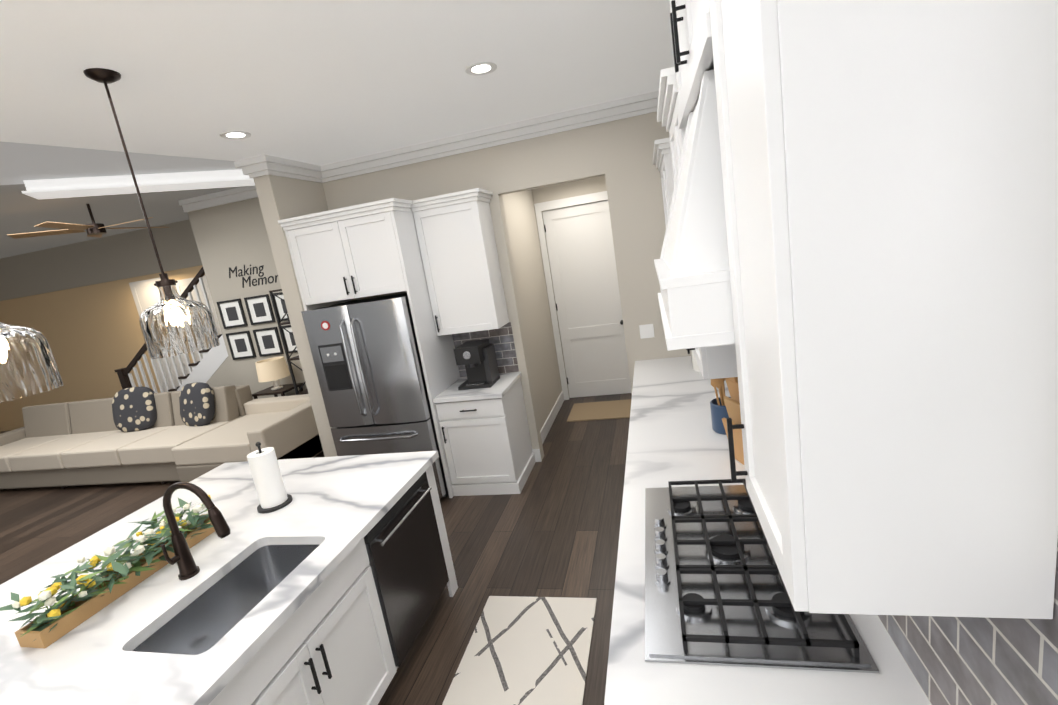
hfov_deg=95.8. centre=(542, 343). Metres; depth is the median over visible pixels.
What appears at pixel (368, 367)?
refrigerator
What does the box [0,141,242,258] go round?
ceiling
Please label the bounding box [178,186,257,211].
crown molding
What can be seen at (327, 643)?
base cabinet
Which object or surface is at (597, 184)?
wall
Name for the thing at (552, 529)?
floor
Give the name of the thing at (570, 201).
door frame
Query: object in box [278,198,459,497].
tall cabinet
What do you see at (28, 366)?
pendant light
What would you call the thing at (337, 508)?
countertop
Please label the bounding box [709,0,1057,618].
upper cabinet
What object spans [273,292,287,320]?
picture frame
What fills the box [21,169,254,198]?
crown molding
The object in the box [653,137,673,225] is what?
upper cabinet
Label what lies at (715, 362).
upper cabinet
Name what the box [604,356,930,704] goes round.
countertop
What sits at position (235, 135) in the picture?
recessed light
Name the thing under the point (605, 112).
crown molding
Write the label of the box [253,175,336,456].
wall
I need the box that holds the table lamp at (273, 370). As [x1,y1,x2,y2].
[255,356,289,389]
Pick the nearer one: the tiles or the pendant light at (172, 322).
the pendant light at (172, 322)
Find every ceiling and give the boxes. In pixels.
[0,0,674,165]
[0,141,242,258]
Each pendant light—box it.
[0,322,63,401]
[83,68,219,358]
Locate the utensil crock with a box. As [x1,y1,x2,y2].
[710,378,730,434]
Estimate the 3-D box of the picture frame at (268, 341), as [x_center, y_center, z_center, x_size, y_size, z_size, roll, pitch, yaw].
[-3.864,-0.022,6.737,0.390,0.390,0.025,-6,11,14]
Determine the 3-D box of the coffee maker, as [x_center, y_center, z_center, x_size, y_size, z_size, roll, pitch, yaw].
[-0.591,0.185,4.225,0.300,0.375,0.313,-6,11,14]
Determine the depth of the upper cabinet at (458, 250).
4.07 m
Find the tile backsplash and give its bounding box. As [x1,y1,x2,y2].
[877,542,1057,704]
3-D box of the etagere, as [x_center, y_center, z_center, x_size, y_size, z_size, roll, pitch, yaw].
[-3.054,0.236,6.422,0.540,2.015,0.355,-6,11,14]
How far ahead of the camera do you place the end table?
6.45 m
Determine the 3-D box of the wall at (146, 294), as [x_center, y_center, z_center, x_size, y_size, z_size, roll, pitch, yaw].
[-6.372,0.062,8.561,1.700,2.540,0.064,-6,11,14]
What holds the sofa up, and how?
on the floor
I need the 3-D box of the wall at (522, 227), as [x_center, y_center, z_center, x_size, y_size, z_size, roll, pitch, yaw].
[-0.147,-0.399,5.422,0.120,2.750,1.830,-6,11,14]
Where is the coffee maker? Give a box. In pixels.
[454,339,499,389]
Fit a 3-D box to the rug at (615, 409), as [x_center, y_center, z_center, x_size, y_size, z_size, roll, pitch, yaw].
[0.742,0.803,5.783,0.820,0.012,0.600,-6,11,14]
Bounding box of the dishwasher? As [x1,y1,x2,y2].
[364,471,448,666]
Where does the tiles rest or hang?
attached to the wall at (618, 154)
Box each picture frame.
[217,299,247,328]
[226,331,255,359]
[244,294,275,324]
[253,327,283,356]
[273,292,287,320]
[282,325,297,352]
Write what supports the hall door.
in the wall at (597, 184)
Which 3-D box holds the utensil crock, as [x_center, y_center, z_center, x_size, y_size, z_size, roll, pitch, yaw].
[0.965,0.296,2.528,0.154,0.336,0.163,-6,11,14]
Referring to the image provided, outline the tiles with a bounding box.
[452,322,518,377]
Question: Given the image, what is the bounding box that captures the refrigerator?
[301,293,448,497]
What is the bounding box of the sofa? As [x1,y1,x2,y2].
[0,382,322,488]
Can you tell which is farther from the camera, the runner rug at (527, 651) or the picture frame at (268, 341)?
the picture frame at (268, 341)
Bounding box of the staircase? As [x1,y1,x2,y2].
[114,267,236,392]
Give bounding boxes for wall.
[0,219,204,430]
[129,276,221,391]
[187,198,306,398]
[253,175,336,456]
[322,112,691,459]
[502,189,561,430]
[534,176,606,397]
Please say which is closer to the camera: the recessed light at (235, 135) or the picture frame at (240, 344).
the recessed light at (235, 135)
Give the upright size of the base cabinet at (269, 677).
0.874 m
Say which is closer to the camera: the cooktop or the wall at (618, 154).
the cooktop
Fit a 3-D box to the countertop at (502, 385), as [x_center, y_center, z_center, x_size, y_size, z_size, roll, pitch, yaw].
[-0.560,0.386,4.269,0.613,0.040,0.637,-6,11,14]
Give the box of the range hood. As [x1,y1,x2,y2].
[654,69,734,350]
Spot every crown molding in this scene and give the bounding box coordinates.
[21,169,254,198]
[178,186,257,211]
[254,155,325,182]
[322,91,658,181]
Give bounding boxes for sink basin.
[132,544,319,654]
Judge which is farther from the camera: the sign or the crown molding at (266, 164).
the sign
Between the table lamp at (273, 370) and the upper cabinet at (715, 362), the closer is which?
the upper cabinet at (715, 362)
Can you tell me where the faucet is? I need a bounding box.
[161,482,229,580]
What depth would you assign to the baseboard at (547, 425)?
5.52 m
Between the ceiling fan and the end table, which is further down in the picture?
the end table
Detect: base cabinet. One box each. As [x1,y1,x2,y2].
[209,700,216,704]
[213,625,300,704]
[283,538,372,680]
[436,378,535,495]
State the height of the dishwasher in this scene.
0.749 m
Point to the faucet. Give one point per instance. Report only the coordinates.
(188, 568)
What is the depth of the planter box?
1.85 m
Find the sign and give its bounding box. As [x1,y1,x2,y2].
[229,264,277,287]
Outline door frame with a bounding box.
[534,191,607,399]
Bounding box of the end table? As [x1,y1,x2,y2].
[252,383,302,398]
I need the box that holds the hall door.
[542,201,631,397]
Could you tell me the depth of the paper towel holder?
2.42 m
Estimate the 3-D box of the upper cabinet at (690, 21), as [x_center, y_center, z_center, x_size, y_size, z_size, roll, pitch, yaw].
[0.493,-1.039,1.224,0.377,0.705,0.846,-6,11,14]
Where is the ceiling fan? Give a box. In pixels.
[7,204,169,238]
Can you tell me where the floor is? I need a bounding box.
[0,393,631,704]
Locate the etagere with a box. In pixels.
[269,289,307,394]
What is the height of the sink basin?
0.204 m
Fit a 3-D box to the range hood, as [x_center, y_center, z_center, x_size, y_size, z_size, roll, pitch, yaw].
[0.548,-0.392,1.360,0.469,0.615,0.846,-6,11,14]
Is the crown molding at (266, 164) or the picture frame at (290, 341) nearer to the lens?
the crown molding at (266, 164)
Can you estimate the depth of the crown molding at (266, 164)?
4.01 m
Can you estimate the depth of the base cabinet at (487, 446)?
4.10 m
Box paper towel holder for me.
[247,442,292,513]
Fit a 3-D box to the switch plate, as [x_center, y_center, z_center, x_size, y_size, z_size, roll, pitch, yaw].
[0.910,-0.106,4.169,0.120,0.120,0.008,-6,11,14]
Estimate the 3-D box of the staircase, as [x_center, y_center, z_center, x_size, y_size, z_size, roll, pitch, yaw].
[-4.903,-0.051,7.660,3.935,2.659,0.985,-6,11,14]
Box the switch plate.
[639,324,654,338]
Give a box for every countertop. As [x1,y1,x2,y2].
[0,451,438,704]
[433,372,521,402]
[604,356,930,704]
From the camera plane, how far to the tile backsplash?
0.84 m
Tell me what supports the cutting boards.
on the countertop at (673, 435)
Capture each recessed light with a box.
[220,131,250,138]
[465,62,496,75]
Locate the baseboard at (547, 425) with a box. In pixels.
[533,391,563,456]
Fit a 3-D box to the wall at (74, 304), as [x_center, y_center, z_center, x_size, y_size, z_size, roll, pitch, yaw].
[-6.554,-0.349,8.593,10.800,3.380,0.140,-6,11,14]
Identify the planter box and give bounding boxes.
[0,495,214,647]
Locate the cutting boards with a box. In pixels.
[722,377,743,464]
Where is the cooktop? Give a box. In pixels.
[645,479,879,672]
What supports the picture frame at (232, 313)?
attached to the wall at (231, 235)
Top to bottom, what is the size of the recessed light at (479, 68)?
0.004 m
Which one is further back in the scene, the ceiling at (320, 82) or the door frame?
the door frame
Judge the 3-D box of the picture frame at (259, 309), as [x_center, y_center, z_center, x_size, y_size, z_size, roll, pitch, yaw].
[-3.934,-0.468,6.650,0.390,0.390,0.025,-6,11,14]
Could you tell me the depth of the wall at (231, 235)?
6.59 m
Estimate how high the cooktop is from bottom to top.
0.056 m
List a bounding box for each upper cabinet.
[411,188,508,335]
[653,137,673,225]
[657,67,737,378]
[669,0,713,128]
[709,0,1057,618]
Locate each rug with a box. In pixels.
[442,596,596,704]
[567,399,630,421]

